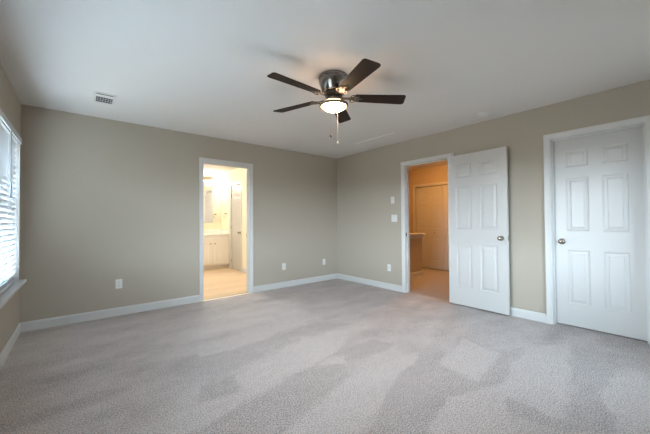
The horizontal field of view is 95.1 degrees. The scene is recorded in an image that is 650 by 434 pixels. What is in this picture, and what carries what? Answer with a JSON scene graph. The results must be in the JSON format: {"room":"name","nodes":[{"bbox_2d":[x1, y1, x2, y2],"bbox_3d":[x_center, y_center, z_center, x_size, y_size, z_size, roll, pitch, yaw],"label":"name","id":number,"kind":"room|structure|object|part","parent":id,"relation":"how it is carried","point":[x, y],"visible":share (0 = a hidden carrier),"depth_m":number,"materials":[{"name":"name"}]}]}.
{"room":"empty bedroom","nodes":[
{"label":"empty bedroom","id":0,"kind":"room"},
{"bbox_2d":[0,63,20,352],"bbox_3d":[-1.625,-0.038,1.065,0.160,2.440,5.350,0,-1,-39],"label":"wall","id":1,"kind":"structure","parent":0,"point":[10,104],"depth_m":2.72,"materials":[{"name":"beige paint"}]},
{"bbox_2d":[0,323,20,368],"bbox_3d":[-1.550,1.133,1.103,0.013,0.100,5.350,0,-1,-39],"label":"baseboard","id":2,"kind":"structure","parent":1,"relation":"attached to","point":[6,350],"depth_m":2.67,"materials":[{"name":"grey paint"}]},
{"bbox_2d":[0,143,26,308],"bbox_3d":[-2.630,-0.044,2.356,0.245,1.475,1.420,0,-1,-39],"label":"window","id":3,"kind":"structure","parent":1,"relation":"in","point":[15,286],"depth_m":2.89,"materials":[{"name":"white plastic"}]},
{"bbox_3d":[-2.886,0.224,2.583,0.030,0.710,0.605,0,-1,-39],"label":"sash","id":4,"kind":"part","parent":3,"relation":"part of","materials":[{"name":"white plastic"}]},
{"bbox_2d":[0,108,21,293],"bbox_3d":[-2.591,-0.094,2.390,0.089,1.382,1.382,0,-1,-39],"label":"window blind","id":5,"kind":"object","parent":3,"relation":"attached to","point":[9,137],"visible":1,"depth_m":2.54,"materials":[{"name":"grey plastic"}]},
{"bbox_3d":[-2.721,-0.073,2.523,0.048,1.310,0.002,0,-1,-39],"label":"ladder cord","id":6,"kind":"part","parent":5,"relation":"part of","materials":[{"name":"white fabric"}]},
{"bbox_3d":[-2.597,0.587,2.370,0.050,0.020,1.332,0,-1,-39],"label":"rail","id":7,"kind":"part","parent":5,"relation":"part of","materials":[{"name":"grey plastic"}]},
{"bbox_3d":[-2.958,-0.067,2.812,0.048,1.310,0.002,0,-1,-39],"label":"ladder cord","id":8,"kind":"part","parent":5,"relation":"part of","materials":[{"name":"white fabric"}]},
{"bbox_3d":[-2.591,0.619,2.374,0.155,0.023,1.420,0,-1,-39],"label":"sill","id":9,"kind":"part","parent":3,"relation":"part of","materials":[{"name":"grey paint"}]},
{"bbox_2d":[19,104,337,322],"bbox_3d":[-1.561,0.016,4.654,4.817,2.440,0.115,0,-1,-39],"label":"wall","id":10,"kind":"structure","parent":0,"point":[103,201],"depth_m":3.84,"materials":[{"name":"beige paint"}]},
{"bbox_2d":[20,295,199,331],"bbox_3d":[-2.538,1.179,3.744,1.840,0.100,0.013,0,-1,-39],"label":"baseboard","id":11,"kind":"structure","parent":10,"relation":"attached to","point":[87,316],"depth_m":3.61,"materials":[{"name":"grey paint"}]},
{"bbox_2d":[115,279,121,288],"bbox_3d":[-2.578,0.837,3.721,0.070,0.115,0.009,0,-1,-39],"label":"wall outlet","id":12,"kind":"object","parent":10,"relation":"attached to","point":[118,283],"visible":1,"depth_m":3.71,"materials":[{"name":"white plastic"}]},
{"bbox_2d":[199,157,252,301],"bbox_3d":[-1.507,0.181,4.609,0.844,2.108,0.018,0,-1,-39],"label":"trim","id":13,"kind":"structure","parent":10,"relation":"attached to","point":[201,160],"depth_m":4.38,"materials":[{"name":"grey paint"}]},
{"bbox_2d":[204,292,248,300],"bbox_3d":[-1.525,1.231,4.624,0.720,0.009,0.038,0,-1,-39],"label":"trim","id":14,"kind":"structure","parent":10,"relation":"attached to","point":[246,292],"depth_m":4.60,"materials":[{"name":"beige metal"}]},
{"bbox_2d":[253,273,337,292],"bbox_3d":[-0.458,1.190,5.454,1.858,0.100,0.013,0,-1,-39],"label":"baseboard","id":15,"kind":"structure","parent":10,"relation":"attached to","point":[265,287],"depth_m":5.36,"materials":[{"name":"grey paint"}]},
{"bbox_2d":[204,172,220,229],"bbox_3d":[-3.691,0.069,7.235,2.498,2.440,0.100,0,-1,-39],"label":"wall","id":16,"kind":"structure","parent":0,"point":[216,177],"depth_m":7.83,"materials":[{"name":"beige paint"}]},
{"bbox_2d":[204,176,213,184],"bbox_3d":[-3.182,-0.931,7.474,0.760,0.230,0.207,0,-1,-39],"label":"vanity light","id":17,"kind":"object","parent":16,"relation":"attached to","point":[210,179],"visible":0.29,"depth_m":7.64,"materials":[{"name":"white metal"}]},
{"bbox_2d":[204,181,219,222],"bbox_3d":[-3.474,-0.386,7.351,1.778,1.080,0.008,0,-1,-39],"label":"bathroom mirror","id":18,"kind":"object","parent":16,"relation":"attached to","point":[211,192],"visible":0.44,"depth_m":7.77,"materials":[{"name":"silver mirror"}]},
{"bbox_2d":[204,268,246,300],"bbox_3d":[-2.549,1.286,5.932,2.418,0.052,3.324,0,-1,-39],"label":"floor","id":19,"kind":"structure","parent":0,"point":[220,282],"depth_m":5.67,"materials":[{"name":"brown wood"}]},
{"bbox_2d":[204,229,228,269],"bbox_3d":[-3.299,0.801,7.089,1.866,0.963,0.596,0,-1,-39],"label":"bathroom vanity","id":20,"kind":"object","parent":19,"relation":"on","point":[216,241],"visible":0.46,"depth_m":7.30,"materials":[{"name":"white wood"}]},
{"bbox_3d":[-2.847,0.874,7.124,0.288,0.545,0.018,0,-1,-39],"label":"cabinet door","id":21,"kind":"part","parent":20,"relation":"part of","materials":[{"name":"white wood"}]},
{"bbox_3d":[-2.737,0.525,7.222,0.580,0.105,0.018,0,-1,-39],"label":"drawer","id":22,"kind":"part","parent":20,"relation":"part of","materials":[{"name":"white wood"}]},
{"bbox_2d":[204,229,228,235],"bbox_3d":[-3.309,0.387,7.105,1.866,0.134,0.572,0,-1,-39],"label":"countertop","id":23,"kind":"structure","parent":20,"relation":"on","point":[214,232],"depth_m":7.65,"materials":[{"name":"white stone"}]},
{"bbox_3d":[-2.620,0.876,7.311,0.284,0.545,0.018,0,-1,-39],"label":"cabinet door","id":24,"kind":"part","parent":20,"relation":"part of","materials":[{"name":"white wood"}]},
{"bbox_2d":[221,168,245,268],"bbox_3d":[-1.705,0.048,6.706,0.100,2.440,3.239,0,-1,-39],"label":"wall","id":25,"kind":"structure","parent":0,"point":[239,174],"depth_m":7.43,"materials":[{"name":"beige paint"}]},
{"bbox_2d":[231,184,240,270],"bbox_3d":[-2.143,0.252,7.155,0.098,2.030,0.579,0,-1,-39],"label":"door","id":26,"kind":"structure","parent":25,"relation":"in","point":[236,190],"depth_m":7.17,"materials":[{"name":"grey paint"}]},
{"bbox_2d":[230,181,241,271],"bbox_3d":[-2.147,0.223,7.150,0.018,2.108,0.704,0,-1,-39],"label":"trim","id":27,"kind":"structure","parent":25,"relation":"attached to","point":[239,182],"depth_m":7.09,"materials":[{"name":"grey paint"}]},
{"bbox_2d":[0,278,649,433],"bbox_3d":[0.223,1.192,2.559,4.602,0.001,5.350,0,-1,-39],"label":"floor","id":28,"kind":"structure","parent":0,"point":[333,356],"depth_m":2.27,"materials":[{"name":"grey carpet"}]},
{"bbox_2d":[0,0,649,173],"bbox_3d":[0.281,-1.265,4.790,7.824,0.100,8.964,0,-1,-39],"label":"ceiling","id":29,"kind":"structure","parent":0,"point":[199,67],"depth_m":2.37,"materials":[{"name":"white paint"}]},
{"bbox_2d":[93,91,116,105],"bbox_3d":[-2.274,-1.220,3.068,0.188,0.006,0.316,0,-1,-39],"label":"ceiling vent","id":30,"kind":"object","parent":29,"relation":"in","point":[99,97],"visible":1,"depth_m":3.06,"materials":[{"name":"white metal"}]},
{"bbox_2d":[267,58,405,143],"bbox_3d":[0.053,-0.959,2.607,1.222,0.575,1.262,0,-1,-39],"label":"ceiling fan","id":31,"kind":"object","parent":29,"relation":"hanging from","point":[334,84],"visible":1,"depth_m":2.55,"materials":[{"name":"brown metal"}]},
{"bbox_3d":[-0.283,-1.054,2.857,0.470,0.006,0.140,-1,10,31],"label":"blade","id":32,"kind":"part","parent":31,"relation":"part of","materials":[{"name":"brown wood"}]},
{"bbox_3d":[-0.239,-1.062,2.366,0.470,0.006,0.140,0,10,-41],"label":"blade","id":33,"kind":"part","parent":31,"relation":"part of","materials":[{"name":"brown wood"}]},
{"bbox_3d":[0.078,-0.974,2.641,0.206,0.075,0.206,0,-1,-39],"label":"lamp shade","id":34,"kind":"part","parent":31,"relation":"part of","materials":[{"name":"white glass"}]},
{"bbox_3d":[0.171,-1.055,3.052,0.140,0.006,0.470,-12,-3,12],"label":"blade","id":35,"kind":"part","parent":31,"relation":"part of","materials":[{"name":"brown wood"}]},
{"bbox_3d":[0.242,-1.067,2.256,0.140,0.006,0.470,12,-6,-23],"label":"blade","id":36,"kind":"part","parent":31,"relation":"part of","materials":[{"name":"brown wood"}]},
{"bbox_3d":[0.495,-1.062,2.680,0.470,0.006,0.140,0,-12,-5],"label":"blade","id":37,"kind":"part","parent":31,"relation":"part of","materials":[{"name":"brown wood"}]},
{"bbox_2d":[355,132,394,143],"bbox_3d":[0.753,-1.218,4.617,0.026,0.006,0.800,0,-1,-39],"label":"trim","id":38,"kind":"structure","parent":29,"relation":"attached to","point":[393,132],"depth_m":4.56,"materials":[{"name":"white plastic"}]},
{"bbox_2d":[476,112,488,117],"bbox_3d":[1.903,-1.227,3.588,0.136,0.036,0.136,0,-1,-39],"label":"smoke detector","id":39,"kind":"object","parent":29,"relation":"attached to","point":[481,114],"visible":1,"depth_m":3.56,"materials":[{"name":"white plastic"}]},
{"bbox_2d":[410,238,421,272],"bbox_3d":[1.467,0.823,5.880,1.425,0.820,0.110,0,-1,-39],"label":"wall","id":40,"kind":"structure","parent":0,"point":[415,244],"depth_m":6.15,"materials":[{"name":"beige paint"}]},
{"bbox_2d":[410,271,422,277],"bbox_3d":[1.514,1.182,5.832,1.438,0.100,0.013,0,-1,-39],"label":"baseboard","id":41,"kind":"structure","parent":40,"relation":"attached to","point":[419,273],"depth_m":6.13,"materials":[{"name":"white paint"}]},
{"bbox_2d":[410,233,425,238],"bbox_3d":[1.495,0.391,5.912,1.505,0.105,0.210,0,-1,-39],"label":"trim","id":42,"kind":"structure","parent":40,"relation":"on","point":[412,235],"depth_m":6.13,"materials":[{"name":"white paint"}]},
{"bbox_2d":[409,164,447,232],"bbox_3d":[3.221,0.008,6.342,0.100,2.440,3.450,0,-1,-39],"label":"wall","id":43,"kind":"structure","parent":0,"point":[435,174],"depth_m":7.28,"materials":[{"name":"beige paint"}]},
{"bbox_2d":[416,185,443,269],"bbox_3d":[2.506,0.249,7.164,0.062,1.955,0.706,0,-1,-39],"label":"door","id":44,"kind":"structure","parent":43,"relation":"in","point":[429,200],"depth_m":7.12,"materials":[{"name":"grey paint"}]},
{"bbox_2d":[413,181,447,232],"bbox_3d":[2.711,0.216,6.868,0.018,2.047,1.551,0,-1,-39],"label":"trim","id":45,"kind":"structure","parent":43,"relation":"attached to","point":[438,183],"depth_m":7.43,"materials":[{"name":"grey paint"}]},
{"bbox_2d":[443,185,448,269],"bbox_3d":[2.958,0.238,6.614,0.062,1.955,0.706,0,-1,-39],"label":"door","id":46,"kind":"structure","parent":43,"relation":"in","point":[445,187],"depth_m":6.84,"materials":[{"name":"grey paint"}]},
{"bbox_2d":[409,267,448,300],"bbox_3d":[2.317,1.223,5.574,2.462,0.001,3.250,0,-1,-39],"label":"floor","id":47,"kind":"structure","parent":0,"point":[434,283],"depth_m":5.40,"materials":[{"name":"grey carpet"}]},
{"bbox_2d":[337,80,649,313],"bbox_3d":[1.990,-0.018,4.037,0.115,2.440,5.350,0,-1,-39],"label":"wall","id":48,"kind":"structure","parent":0,"point":[368,240],"depth_m":3.72,"materials":[{"name":"beige paint"}]},
{"bbox_2d":[338,273,401,291],"bbox_3d":[0.753,1.181,5.433,0.013,0.100,1.583,0,-1,-39],"label":"baseboard","id":49,"kind":"structure","parent":48,"relation":"attached to","point":[389,286],"depth_m":5.33,"materials":[{"name":"grey paint"}]},
{"bbox_2d":[391,215,396,221],"bbox_3d":[1.150,0.021,4.955,0.017,0.118,0.116,0,-1,-39],"label":"light switch","id":50,"kind":"object","parent":48,"relation":"attached to","point":[393,217],"visible":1,"depth_m":4.96,"materials":[{"name":"white plastic"}]},
{"bbox_2d":[401,152,455,303],"bbox_3d":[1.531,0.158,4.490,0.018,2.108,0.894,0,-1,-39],"label":"trim","id":51,"kind":"structure","parent":48,"relation":"attached to","point":[442,156],"depth_m":4.80,"materials":[{"name":"grey paint"}]},
{"bbox_2d":[448,146,509,314],"bbox_3d":[1.971,0.167,3.875,0.161,2.024,0.776,0,-1,-38],"label":"door","id":52,"kind":"structure","parent":48,"relation":"in","point":[478,212],"depth_m":3.82,"materials":[{"name":"grey paint"}]},
{"bbox_3d":[2.121,0.259,3.599,0.063,0.064,0.064,0,-1,-38],"label":"knob","id":53,"kind":"part","parent":52,"relation":"part of","materials":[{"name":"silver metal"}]},
{"bbox_2d":[459,304,546,322],"bbox_3d":[2.153,1.146,3.730,0.013,0.100,1.039,0,-1,-39],"label":"baseboard","id":54,"kind":"structure","parent":48,"relation":"attached to","point":[531,315],"depth_m":3.46,"materials":[{"name":"grey paint"}]},
{"bbox_2d":[543,115,649,344],"bbox_3d":[2.791,0.149,3.061,0.115,2.064,0.748,0,-1,-39],"label":"door frame","id":55,"kind":"structure","parent":48,"relation":"attached to","point":[552,141],"depth_m":3.19,"materials":[{"name":"grey paint"}]},
{"bbox_2d":[554,126,646,340],"bbox_3d":[2.788,0.155,3.059,0.098,2.028,0.706,0,-1,-39],"label":"door","id":56,"kind":"structure","parent":48,"relation":"in","point":[599,178],"depth_m":3.03,"materials":[{"name":"grey paint"}]},
{"bbox_3d":[2.595,0.269,3.266,0.063,0.064,0.064,0,-1,-39],"label":"knob","id":57,"kind":"part","parent":56,"relation":"part of","materials":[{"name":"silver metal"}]},
{"bbox_2d":[557,322,647,342],"bbox_3d":[3.440,1.176,2.970,0.890,0.001,2.000,0,-1,-39],"label":"floor","id":58,"kind":"structure","parent":0,"point":[557,322],"depth_m":3.04,"materials":[{"name":"grey carpet"}]}
]}

